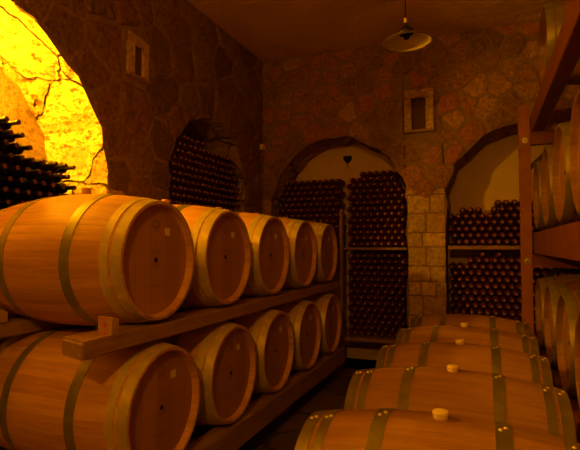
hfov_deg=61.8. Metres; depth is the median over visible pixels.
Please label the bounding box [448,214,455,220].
wine bottle
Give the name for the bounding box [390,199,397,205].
wine bottle
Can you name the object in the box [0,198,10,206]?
wine bottle
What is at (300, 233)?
barrel
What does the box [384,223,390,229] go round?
wine bottle
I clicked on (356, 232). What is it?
wine bottle
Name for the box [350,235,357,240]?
wine bottle
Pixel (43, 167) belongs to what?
wine bottle
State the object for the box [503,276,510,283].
wine bottle
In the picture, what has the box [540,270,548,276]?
wine bottle
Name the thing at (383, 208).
wine bottle
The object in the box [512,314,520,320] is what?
wine bottle
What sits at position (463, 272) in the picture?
wine bottle
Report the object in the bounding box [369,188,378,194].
wine bottle
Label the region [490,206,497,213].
wine bottle
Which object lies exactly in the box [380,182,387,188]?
wine bottle
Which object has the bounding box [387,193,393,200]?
wine bottle
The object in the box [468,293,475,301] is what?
wine bottle
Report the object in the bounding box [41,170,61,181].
wine bottle
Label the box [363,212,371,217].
wine bottle
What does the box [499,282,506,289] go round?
wine bottle
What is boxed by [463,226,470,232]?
wine bottle
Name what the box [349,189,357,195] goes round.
wine bottle
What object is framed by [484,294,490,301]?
wine bottle
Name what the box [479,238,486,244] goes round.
wine bottle
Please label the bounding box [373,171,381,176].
wine bottle
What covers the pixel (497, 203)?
wine bottle
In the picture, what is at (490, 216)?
wine bottle
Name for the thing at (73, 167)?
wine bottle
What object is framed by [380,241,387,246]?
wine bottle
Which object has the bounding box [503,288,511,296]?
wine bottle
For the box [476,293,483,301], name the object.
wine bottle
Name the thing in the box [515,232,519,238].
wine bottle
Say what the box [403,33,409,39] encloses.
socket
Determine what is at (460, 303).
wine bottle
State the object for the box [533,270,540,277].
wine bottle
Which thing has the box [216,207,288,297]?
barrel
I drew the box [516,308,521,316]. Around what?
wine bottle
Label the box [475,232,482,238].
wine bottle
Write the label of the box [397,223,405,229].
wine bottle
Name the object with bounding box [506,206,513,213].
wine bottle
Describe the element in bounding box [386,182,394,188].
wine bottle
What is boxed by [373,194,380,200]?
wine bottle
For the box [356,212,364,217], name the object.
wine bottle
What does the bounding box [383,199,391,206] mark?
wine bottle
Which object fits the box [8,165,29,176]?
wine bottle
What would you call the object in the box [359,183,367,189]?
wine bottle
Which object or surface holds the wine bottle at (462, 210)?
on the wine bottle at (459, 217)
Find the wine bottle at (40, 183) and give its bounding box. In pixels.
[26,178,45,189]
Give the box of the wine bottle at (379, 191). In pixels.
[376,188,383,194]
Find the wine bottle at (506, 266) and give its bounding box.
[503,263,510,270]
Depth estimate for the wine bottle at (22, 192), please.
2.90 m
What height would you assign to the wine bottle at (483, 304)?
0.074 m
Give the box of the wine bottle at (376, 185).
[373,182,380,188]
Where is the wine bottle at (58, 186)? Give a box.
[44,181,64,191]
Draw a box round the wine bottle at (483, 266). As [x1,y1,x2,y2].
[480,263,486,269]
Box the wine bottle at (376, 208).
[373,206,381,211]
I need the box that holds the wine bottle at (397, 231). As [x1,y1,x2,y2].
[394,229,401,234]
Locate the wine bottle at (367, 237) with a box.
[363,235,370,240]
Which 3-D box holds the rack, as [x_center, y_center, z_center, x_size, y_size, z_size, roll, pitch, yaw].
[1.943,0.141,2.551,1.098,2.660,3.812,-1,-3,22]
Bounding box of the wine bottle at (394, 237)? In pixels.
[391,235,397,240]
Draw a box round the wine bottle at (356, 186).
[352,183,360,189]
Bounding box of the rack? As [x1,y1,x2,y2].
[517,0,579,442]
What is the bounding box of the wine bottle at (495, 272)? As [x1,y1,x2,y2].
[491,269,498,276]
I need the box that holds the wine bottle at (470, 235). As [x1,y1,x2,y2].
[467,232,474,238]
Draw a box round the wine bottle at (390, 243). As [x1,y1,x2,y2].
[387,241,394,246]
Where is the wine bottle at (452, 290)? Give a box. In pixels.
[449,287,456,294]
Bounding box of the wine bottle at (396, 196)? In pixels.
[393,193,400,199]
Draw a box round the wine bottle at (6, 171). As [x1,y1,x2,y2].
[0,163,19,174]
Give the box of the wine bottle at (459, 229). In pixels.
[456,226,462,232]
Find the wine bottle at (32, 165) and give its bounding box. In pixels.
[23,157,45,168]
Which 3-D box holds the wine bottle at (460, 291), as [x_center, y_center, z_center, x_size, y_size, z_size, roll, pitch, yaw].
[1.838,0.713,5.228,0.074,0.073,0.300,-1,-3,22]
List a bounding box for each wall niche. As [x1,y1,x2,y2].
[125,30,150,84]
[404,88,434,133]
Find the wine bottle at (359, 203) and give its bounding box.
[356,200,365,206]
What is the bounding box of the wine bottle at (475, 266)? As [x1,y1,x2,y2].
[472,263,478,269]
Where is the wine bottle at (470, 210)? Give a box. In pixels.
[467,207,474,214]
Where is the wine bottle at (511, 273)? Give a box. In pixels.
[507,269,515,276]
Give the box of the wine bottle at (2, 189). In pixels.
[0,187,7,191]
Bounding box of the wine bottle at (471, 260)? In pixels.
[468,256,474,263]
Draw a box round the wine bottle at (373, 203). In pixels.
[370,200,377,206]
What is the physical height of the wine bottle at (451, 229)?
0.074 m
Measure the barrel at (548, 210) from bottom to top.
0.664 m
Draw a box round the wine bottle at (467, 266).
[464,262,471,269]
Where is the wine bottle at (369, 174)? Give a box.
[366,171,373,177]
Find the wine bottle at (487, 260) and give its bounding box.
[483,257,490,263]
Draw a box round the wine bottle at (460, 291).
[457,287,464,294]
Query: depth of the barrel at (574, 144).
2.40 m
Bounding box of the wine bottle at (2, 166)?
[0,163,6,168]
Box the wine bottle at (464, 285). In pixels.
[460,281,467,288]
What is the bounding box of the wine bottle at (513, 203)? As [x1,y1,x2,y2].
[510,199,517,207]
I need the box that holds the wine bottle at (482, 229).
[479,226,485,232]
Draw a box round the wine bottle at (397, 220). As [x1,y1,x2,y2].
[394,217,401,223]
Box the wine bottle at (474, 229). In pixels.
[471,226,478,232]
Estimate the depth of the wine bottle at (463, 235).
5.17 m
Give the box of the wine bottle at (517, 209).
[514,206,519,213]
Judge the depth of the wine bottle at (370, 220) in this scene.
5.57 m
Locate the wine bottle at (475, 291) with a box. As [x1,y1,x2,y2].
[472,287,479,295]
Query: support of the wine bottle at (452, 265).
on the wine bottle at (456, 272)
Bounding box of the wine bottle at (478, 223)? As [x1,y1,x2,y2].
[475,219,481,226]
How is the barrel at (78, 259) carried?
on the timber beam at (91, 344)
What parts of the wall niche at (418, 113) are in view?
sill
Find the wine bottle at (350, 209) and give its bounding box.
[346,206,355,212]
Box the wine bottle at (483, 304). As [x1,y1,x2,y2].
[480,300,487,308]
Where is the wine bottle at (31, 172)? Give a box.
[17,167,41,178]
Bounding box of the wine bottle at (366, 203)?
[363,200,370,206]
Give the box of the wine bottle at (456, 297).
[453,293,460,300]
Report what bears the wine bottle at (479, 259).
on the wine bottle at (483, 266)
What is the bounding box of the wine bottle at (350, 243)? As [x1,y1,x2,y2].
[347,241,354,246]
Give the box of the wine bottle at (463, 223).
[459,220,466,226]
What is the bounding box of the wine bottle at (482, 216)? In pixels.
[479,213,485,220]
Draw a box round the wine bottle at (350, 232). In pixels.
[346,229,353,235]
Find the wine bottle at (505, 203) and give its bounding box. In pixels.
[502,200,509,207]
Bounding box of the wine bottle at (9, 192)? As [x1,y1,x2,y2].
[0,185,19,197]
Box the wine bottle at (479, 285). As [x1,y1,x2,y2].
[476,281,482,288]
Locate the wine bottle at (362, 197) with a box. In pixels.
[359,194,368,200]
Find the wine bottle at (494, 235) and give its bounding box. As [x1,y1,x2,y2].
[491,232,497,238]
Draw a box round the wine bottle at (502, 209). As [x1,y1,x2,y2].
[498,206,505,213]
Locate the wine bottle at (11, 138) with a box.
[1,133,24,142]
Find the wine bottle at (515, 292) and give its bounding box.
[511,288,519,296]
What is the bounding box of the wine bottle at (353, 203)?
[349,201,358,206]
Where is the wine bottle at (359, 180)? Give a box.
[356,177,365,183]
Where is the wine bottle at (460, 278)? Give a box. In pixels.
[457,275,463,281]
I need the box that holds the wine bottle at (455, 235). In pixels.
[452,232,459,238]
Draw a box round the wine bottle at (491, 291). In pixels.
[488,288,494,295]
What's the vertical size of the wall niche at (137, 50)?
0.346 m
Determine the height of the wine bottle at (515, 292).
0.074 m
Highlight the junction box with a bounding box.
[260,144,264,192]
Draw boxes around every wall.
[0,0,262,449]
[262,19,579,369]
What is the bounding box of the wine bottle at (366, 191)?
[363,189,371,194]
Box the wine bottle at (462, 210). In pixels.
[459,207,466,214]
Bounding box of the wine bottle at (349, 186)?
[346,184,355,189]
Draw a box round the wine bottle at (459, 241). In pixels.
[456,239,463,244]
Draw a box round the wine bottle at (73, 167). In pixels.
[57,163,75,173]
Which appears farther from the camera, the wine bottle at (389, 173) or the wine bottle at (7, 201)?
the wine bottle at (389, 173)
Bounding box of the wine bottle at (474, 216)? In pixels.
[471,213,477,220]
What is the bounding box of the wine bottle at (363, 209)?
[359,206,367,212]
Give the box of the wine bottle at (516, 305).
[512,301,519,309]
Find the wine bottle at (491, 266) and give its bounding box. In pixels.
[487,263,494,269]
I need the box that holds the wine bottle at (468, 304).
[465,299,471,307]
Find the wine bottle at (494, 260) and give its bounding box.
[491,257,498,263]
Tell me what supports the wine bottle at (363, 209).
on the wine bottle at (360, 215)
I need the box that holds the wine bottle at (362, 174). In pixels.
[359,171,368,177]
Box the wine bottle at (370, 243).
[367,241,373,246]
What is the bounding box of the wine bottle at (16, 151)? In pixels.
[6,143,32,154]
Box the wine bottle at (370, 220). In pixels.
[367,218,373,223]
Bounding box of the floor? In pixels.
[191,355,376,449]
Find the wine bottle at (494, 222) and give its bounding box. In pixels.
[490,219,497,226]
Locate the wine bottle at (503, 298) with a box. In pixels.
[500,294,507,302]
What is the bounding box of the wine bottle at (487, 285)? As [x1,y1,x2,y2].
[484,281,490,288]
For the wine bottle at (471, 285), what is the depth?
5.12 m
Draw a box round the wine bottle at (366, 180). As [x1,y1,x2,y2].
[363,177,370,183]
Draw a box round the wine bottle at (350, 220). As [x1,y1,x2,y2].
[346,218,354,223]
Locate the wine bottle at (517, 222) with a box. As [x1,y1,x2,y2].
[514,219,519,225]
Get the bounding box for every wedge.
[0,309,7,322]
[98,316,118,334]
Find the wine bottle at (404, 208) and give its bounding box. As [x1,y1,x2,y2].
[400,205,407,211]
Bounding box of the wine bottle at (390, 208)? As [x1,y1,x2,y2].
[387,205,393,211]
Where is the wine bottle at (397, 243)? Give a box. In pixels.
[394,241,401,246]
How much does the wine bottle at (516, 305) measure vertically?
0.074 m
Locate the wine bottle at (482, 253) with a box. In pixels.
[479,250,486,256]
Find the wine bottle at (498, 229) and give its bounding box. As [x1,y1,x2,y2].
[494,226,501,232]
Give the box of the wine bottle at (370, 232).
[366,229,373,235]
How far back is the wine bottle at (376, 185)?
5.54 m
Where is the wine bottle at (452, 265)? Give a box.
[449,262,455,269]
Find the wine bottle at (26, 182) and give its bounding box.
[12,177,37,188]
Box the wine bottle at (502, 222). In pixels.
[498,219,505,226]
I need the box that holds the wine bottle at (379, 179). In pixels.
[376,176,383,182]
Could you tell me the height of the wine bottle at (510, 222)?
0.074 m
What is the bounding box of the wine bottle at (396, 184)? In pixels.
[393,181,401,187]
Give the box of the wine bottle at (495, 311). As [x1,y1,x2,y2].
[492,307,499,315]
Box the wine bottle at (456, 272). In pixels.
[453,268,459,275]
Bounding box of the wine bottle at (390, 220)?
[387,217,394,223]
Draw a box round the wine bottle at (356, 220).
[353,218,361,223]
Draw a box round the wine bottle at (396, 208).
[393,205,401,211]
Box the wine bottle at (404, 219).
[401,217,406,223]
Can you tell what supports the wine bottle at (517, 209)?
on the wine bottle at (514, 215)
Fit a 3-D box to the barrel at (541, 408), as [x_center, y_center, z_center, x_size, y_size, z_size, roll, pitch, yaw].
[0.776,1.012,2.296,0.950,0.690,0.664,-1,-3,22]
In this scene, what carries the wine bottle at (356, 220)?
on the wine bottle at (353, 226)
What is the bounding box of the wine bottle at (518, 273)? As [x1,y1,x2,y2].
[515,270,520,276]
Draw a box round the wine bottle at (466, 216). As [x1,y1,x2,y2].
[463,213,470,220]
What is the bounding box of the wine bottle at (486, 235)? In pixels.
[483,232,489,238]
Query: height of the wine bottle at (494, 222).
0.074 m
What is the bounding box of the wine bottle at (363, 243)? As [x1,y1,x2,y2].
[360,241,367,246]
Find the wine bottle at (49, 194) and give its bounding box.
[30,190,51,199]
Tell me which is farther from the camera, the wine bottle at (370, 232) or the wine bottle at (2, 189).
the wine bottle at (370, 232)
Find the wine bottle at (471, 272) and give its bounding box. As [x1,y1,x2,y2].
[468,269,475,275]
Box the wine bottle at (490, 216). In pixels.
[486,213,493,220]
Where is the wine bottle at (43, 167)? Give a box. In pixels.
[33,159,57,170]
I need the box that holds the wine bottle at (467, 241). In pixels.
[464,239,470,244]
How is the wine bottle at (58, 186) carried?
on the wine bottle
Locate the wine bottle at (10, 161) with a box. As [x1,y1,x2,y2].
[1,155,24,164]
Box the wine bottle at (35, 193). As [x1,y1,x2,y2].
[18,188,41,199]
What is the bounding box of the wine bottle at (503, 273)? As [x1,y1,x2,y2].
[499,269,506,276]
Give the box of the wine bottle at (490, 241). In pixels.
[487,238,493,244]
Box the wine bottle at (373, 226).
[370,223,377,229]
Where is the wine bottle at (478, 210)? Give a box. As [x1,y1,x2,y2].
[475,207,481,214]
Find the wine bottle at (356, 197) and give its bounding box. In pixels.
[353,195,361,200]
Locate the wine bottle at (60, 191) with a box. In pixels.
[55,183,76,193]
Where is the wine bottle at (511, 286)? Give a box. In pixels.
[507,282,515,289]
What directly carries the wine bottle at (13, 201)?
on the bottles at (199, 177)
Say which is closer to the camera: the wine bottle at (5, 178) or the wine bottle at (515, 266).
the wine bottle at (5, 178)
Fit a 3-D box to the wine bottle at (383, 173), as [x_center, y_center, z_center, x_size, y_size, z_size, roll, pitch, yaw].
[1.079,-0.588,5.590,0.073,0.074,0.300,-1,-3,22]
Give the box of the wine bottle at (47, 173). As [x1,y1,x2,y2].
[28,169,51,179]
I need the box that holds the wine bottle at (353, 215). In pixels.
[350,212,357,218]
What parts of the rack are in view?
post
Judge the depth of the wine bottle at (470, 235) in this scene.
5.15 m
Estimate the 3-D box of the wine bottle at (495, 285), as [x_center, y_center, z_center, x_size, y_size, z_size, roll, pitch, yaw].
[2.160,0.640,5.097,0.073,0.074,0.300,-1,-3,22]
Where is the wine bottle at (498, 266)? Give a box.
[495,263,502,269]
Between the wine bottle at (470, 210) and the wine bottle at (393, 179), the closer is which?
the wine bottle at (470, 210)
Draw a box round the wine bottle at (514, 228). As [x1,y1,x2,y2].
[510,225,518,232]
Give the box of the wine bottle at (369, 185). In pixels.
[366,183,374,188]
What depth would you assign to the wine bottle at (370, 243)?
5.54 m
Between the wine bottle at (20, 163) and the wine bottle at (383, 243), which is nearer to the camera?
the wine bottle at (20, 163)
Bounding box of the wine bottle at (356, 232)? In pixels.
[353,229,360,235]
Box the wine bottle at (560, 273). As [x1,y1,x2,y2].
[557,270,566,275]
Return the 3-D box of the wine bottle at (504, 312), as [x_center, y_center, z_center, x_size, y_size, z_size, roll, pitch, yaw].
[2.225,0.907,5.038,0.074,0.074,0.300,-1,-3,22]
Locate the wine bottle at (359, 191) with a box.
[356,189,364,194]
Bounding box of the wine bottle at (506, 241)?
[502,238,510,244]
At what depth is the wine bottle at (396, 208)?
5.44 m
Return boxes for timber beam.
[0,317,70,337]
[62,281,338,360]
[185,346,344,449]
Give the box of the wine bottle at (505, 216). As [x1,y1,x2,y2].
[502,213,509,219]
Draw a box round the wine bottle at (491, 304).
[488,300,495,308]
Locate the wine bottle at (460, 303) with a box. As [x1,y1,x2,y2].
[457,299,464,307]
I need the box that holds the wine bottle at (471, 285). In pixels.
[468,281,475,288]
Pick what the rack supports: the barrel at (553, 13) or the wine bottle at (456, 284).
the barrel at (553, 13)
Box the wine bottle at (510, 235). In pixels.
[507,232,514,238]
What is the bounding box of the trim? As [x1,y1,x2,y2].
[103,189,123,194]
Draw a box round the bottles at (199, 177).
[0,135,542,339]
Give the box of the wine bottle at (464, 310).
[461,305,468,313]
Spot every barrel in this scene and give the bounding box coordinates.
[0,188,194,325]
[0,328,199,449]
[93,313,256,424]
[162,199,250,308]
[174,308,293,392]
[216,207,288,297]
[238,297,320,370]
[255,213,316,289]
[283,217,337,283]
[294,408,579,449]
[302,292,341,353]
[344,364,576,442]
[376,339,552,386]
[395,323,539,355]
[409,313,530,335]
[533,160,553,229]
[535,274,579,348]
[539,0,579,85]
[541,144,568,226]
[544,281,579,367]
[552,121,579,222]
[556,290,579,396]
[569,88,579,213]
[574,309,579,409]
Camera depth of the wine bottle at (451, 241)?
5.21 m
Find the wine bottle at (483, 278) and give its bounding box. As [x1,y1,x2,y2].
[480,275,486,282]
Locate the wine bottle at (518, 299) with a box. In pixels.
[516,295,520,303]
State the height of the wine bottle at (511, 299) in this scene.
0.074 m
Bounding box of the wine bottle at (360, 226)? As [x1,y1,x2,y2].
[356,223,363,229]
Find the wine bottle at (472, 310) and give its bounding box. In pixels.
[468,306,475,313]
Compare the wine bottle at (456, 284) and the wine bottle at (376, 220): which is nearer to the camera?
the wine bottle at (456, 284)
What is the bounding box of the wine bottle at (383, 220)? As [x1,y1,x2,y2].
[380,217,387,223]
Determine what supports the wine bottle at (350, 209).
on the wine bottle at (353, 215)
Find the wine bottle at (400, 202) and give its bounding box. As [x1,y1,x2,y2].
[397,199,405,205]
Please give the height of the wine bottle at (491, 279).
0.074 m
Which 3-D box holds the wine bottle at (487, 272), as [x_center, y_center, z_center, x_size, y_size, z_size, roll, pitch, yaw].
[2.089,0.507,5.135,0.074,0.074,0.300,-1,-3,22]
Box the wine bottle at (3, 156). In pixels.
[0,151,13,162]
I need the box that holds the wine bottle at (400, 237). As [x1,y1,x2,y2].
[397,235,405,240]
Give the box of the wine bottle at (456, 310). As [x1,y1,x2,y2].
[453,305,460,313]
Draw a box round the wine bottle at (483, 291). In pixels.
[480,288,486,295]
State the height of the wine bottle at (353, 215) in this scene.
0.074 m
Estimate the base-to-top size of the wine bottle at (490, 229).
0.074 m
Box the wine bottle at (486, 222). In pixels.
[483,219,489,226]
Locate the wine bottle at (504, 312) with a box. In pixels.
[500,307,507,315]
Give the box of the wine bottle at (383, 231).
[380,229,387,235]
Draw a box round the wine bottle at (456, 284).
[453,281,460,288]
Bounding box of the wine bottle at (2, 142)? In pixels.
[0,140,8,145]
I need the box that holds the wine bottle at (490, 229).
[487,226,493,232]
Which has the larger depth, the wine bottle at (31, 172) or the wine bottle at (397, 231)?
the wine bottle at (397, 231)
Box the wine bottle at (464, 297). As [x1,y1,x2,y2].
[461,293,467,300]
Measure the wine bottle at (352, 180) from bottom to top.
0.074 m
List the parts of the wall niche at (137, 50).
sill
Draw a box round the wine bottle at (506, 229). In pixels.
[502,225,510,232]
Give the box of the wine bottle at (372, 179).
[369,177,377,182]
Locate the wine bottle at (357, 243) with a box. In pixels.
[353,241,360,246]
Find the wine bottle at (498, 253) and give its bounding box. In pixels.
[495,250,502,257]
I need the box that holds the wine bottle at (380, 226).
[377,223,384,229]
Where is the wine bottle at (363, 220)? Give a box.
[359,218,366,223]
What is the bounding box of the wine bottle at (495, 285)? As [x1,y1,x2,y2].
[492,282,498,289]
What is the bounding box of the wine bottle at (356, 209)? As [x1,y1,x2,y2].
[353,206,360,212]
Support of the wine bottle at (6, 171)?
on the wine bottle at (15, 180)
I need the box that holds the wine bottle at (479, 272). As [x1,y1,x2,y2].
[476,269,482,275]
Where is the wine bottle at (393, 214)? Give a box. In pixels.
[390,211,397,217]
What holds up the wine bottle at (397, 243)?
on the shelf at (345, 248)
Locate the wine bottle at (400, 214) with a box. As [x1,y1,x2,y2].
[397,211,405,217]
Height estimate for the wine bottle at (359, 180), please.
0.074 m
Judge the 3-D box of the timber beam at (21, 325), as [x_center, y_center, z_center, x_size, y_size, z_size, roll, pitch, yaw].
[-0.874,0.571,3.764,0.117,0.079,3.530,-1,-3,22]
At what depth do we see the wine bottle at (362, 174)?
5.61 m
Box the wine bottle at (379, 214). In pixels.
[376,211,383,217]
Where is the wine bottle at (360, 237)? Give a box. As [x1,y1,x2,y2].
[356,235,363,240]
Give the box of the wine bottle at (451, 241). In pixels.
[448,239,455,244]
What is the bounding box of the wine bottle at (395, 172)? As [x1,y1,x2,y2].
[393,170,400,177]
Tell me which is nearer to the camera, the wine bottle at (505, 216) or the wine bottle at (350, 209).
the wine bottle at (505, 216)
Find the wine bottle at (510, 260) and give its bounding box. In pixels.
[507,257,514,263]
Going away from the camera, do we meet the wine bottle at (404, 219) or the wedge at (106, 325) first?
the wedge at (106, 325)
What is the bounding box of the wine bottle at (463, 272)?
[460,268,467,275]
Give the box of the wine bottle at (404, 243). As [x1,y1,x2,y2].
[401,241,407,246]
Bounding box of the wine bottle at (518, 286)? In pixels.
[515,282,520,290]
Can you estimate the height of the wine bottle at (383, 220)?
0.073 m
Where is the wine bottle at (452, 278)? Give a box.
[449,275,456,281]
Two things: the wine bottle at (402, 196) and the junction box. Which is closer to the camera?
the wine bottle at (402, 196)
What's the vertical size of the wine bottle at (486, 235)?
0.074 m
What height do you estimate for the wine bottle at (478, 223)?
0.074 m
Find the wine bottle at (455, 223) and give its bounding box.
[452,220,459,226]
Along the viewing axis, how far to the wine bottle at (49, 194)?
3.04 m
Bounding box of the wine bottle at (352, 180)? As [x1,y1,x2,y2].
[349,178,356,183]
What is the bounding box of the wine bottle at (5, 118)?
[0,116,8,122]
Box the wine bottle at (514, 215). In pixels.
[510,212,517,219]
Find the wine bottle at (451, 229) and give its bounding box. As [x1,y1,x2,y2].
[448,226,455,232]
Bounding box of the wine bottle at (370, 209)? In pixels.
[366,206,374,212]
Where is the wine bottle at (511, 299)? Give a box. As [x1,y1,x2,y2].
[507,295,515,302]
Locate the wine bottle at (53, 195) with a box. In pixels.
[41,191,61,197]
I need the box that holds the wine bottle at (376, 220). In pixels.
[373,217,380,223]
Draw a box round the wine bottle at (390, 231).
[387,229,394,235]
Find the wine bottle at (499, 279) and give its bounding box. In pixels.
[495,275,502,282]
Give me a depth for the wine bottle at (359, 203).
5.60 m
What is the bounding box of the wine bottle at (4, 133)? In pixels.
[0,129,13,139]
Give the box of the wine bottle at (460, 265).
[456,262,463,269]
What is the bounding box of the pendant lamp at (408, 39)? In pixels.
[382,0,431,52]
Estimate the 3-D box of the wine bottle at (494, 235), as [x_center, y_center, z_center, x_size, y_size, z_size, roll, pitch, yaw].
[2.155,0.111,5.107,0.074,0.074,0.300,-1,-3,22]
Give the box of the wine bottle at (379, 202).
[376,200,384,206]
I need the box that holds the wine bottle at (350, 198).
[346,195,354,201]
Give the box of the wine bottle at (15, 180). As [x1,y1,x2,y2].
[0,175,23,186]
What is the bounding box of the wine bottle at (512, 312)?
[508,308,515,316]
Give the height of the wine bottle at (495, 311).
0.073 m
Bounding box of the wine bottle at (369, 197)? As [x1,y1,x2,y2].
[366,194,375,200]
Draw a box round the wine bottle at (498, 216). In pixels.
[494,213,501,219]
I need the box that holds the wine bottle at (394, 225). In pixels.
[390,223,397,229]
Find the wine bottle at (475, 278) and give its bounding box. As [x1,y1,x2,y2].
[472,275,478,282]
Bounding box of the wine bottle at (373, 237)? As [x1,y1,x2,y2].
[370,235,377,240]
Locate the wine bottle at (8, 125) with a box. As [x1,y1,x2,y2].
[0,119,20,130]
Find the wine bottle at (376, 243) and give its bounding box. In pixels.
[373,241,380,246]
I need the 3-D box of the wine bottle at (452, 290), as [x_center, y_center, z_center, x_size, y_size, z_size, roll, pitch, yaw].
[1.764,0.714,5.253,0.074,0.073,0.300,-1,-3,22]
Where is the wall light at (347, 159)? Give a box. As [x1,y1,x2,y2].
[343,156,351,166]
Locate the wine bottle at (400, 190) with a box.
[397,187,404,193]
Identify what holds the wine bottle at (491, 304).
on the wine bottle at (487, 311)
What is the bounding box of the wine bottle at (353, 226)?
[350,224,357,229]
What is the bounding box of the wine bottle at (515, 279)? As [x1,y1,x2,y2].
[511,276,519,283]
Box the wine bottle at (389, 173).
[387,170,394,176]
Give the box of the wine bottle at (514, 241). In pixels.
[511,238,518,244]
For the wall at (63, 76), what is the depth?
3.62 m
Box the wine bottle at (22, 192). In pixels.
[6,187,30,198]
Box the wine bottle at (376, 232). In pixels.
[373,229,380,235]
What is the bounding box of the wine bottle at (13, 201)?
[0,197,25,208]
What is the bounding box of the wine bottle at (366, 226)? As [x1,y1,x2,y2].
[363,223,370,229]
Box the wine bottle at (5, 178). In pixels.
[0,174,12,184]
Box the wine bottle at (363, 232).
[359,229,367,235]
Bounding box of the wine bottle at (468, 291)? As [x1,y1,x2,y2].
[464,287,471,294]
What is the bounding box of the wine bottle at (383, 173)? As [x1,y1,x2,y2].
[380,170,388,176]
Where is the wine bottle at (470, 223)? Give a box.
[467,220,474,226]
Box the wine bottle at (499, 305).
[496,301,503,308]
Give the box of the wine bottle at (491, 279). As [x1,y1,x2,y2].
[488,275,494,282]
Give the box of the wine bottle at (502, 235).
[498,232,506,238]
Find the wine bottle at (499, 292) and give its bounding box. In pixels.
[496,288,502,295]
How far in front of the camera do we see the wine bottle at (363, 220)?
5.58 m
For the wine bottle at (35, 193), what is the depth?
2.97 m
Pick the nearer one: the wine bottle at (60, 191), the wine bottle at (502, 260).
the wine bottle at (60, 191)
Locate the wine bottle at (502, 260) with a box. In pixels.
[499,257,506,263]
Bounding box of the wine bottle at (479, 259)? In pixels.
[475,256,482,263]
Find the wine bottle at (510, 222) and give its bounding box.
[506,219,513,226]
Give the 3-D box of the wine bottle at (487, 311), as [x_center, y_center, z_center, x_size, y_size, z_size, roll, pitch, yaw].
[2.082,0.910,5.099,0.073,0.074,0.300,-1,-3,22]
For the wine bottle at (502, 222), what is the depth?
5.04 m
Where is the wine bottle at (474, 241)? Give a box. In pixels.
[471,239,478,244]
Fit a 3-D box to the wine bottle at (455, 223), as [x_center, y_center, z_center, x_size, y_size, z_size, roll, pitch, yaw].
[1.802,-0.016,5.273,0.074,0.074,0.300,-1,-3,22]
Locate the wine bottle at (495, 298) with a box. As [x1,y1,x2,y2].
[492,294,499,302]
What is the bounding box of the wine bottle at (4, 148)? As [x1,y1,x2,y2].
[0,142,18,152]
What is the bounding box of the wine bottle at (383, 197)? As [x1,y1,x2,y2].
[380,194,386,200]
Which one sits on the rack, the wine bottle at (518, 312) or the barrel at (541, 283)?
the barrel at (541, 283)
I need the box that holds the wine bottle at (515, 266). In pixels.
[511,263,518,270]
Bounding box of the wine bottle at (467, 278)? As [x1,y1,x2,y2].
[464,275,471,281]
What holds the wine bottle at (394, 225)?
on the wine bottle at (390, 231)
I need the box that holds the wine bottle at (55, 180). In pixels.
[51,172,69,182]
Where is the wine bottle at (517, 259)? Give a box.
[515,257,519,263]
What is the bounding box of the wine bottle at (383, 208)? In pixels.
[380,205,387,211]
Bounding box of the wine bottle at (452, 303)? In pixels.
[449,299,456,306]
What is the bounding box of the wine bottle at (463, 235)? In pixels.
[460,232,466,238]
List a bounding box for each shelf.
[344,247,407,249]
[345,333,396,343]
[448,246,532,249]
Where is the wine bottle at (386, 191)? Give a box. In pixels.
[383,188,391,194]
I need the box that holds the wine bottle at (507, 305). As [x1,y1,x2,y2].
[504,301,511,309]
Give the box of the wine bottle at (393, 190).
[390,188,398,193]
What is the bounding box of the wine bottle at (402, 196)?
[400,193,406,200]
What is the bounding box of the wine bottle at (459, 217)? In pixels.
[455,214,462,220]
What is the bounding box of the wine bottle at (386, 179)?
[383,176,390,182]
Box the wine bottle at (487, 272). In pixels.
[484,269,490,276]
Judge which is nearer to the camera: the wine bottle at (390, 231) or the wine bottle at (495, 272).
the wine bottle at (495, 272)
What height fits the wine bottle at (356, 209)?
0.074 m
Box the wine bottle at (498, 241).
[495,238,501,244]
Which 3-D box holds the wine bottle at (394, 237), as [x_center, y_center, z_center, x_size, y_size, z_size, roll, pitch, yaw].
[1.187,0.149,5.514,0.073,0.074,0.300,-1,-3,22]
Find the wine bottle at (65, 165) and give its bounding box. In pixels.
[45,161,67,171]
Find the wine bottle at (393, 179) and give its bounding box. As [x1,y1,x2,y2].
[390,176,398,182]
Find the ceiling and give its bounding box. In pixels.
[187,0,554,61]
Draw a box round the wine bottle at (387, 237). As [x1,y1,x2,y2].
[384,235,391,240]
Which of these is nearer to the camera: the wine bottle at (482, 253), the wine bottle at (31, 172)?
the wine bottle at (31, 172)
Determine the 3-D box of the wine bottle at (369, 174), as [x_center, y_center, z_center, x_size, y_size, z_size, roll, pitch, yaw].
[0.931,-0.586,5.637,0.074,0.073,0.300,-1,-3,22]
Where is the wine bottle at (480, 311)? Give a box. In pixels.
[476,306,483,314]
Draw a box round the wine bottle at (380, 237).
[377,235,384,240]
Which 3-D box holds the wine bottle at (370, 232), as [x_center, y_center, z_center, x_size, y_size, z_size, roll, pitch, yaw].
[0.930,0.085,5.606,0.073,0.074,0.300,-1,-3,22]
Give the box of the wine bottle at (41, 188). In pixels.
[34,180,54,190]
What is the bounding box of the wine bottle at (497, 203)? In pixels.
[494,200,501,207]
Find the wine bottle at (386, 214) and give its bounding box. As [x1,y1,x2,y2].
[384,211,390,217]
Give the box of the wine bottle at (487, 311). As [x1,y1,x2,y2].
[484,306,491,314]
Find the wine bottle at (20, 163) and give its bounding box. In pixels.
[12,155,34,166]
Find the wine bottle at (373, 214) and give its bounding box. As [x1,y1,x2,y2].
[370,212,376,217]
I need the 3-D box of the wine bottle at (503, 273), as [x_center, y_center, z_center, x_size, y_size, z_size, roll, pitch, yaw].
[2.228,0.504,5.064,0.074,0.074,0.300,-1,-3,22]
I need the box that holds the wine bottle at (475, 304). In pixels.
[472,300,479,307]
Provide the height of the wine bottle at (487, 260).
0.073 m

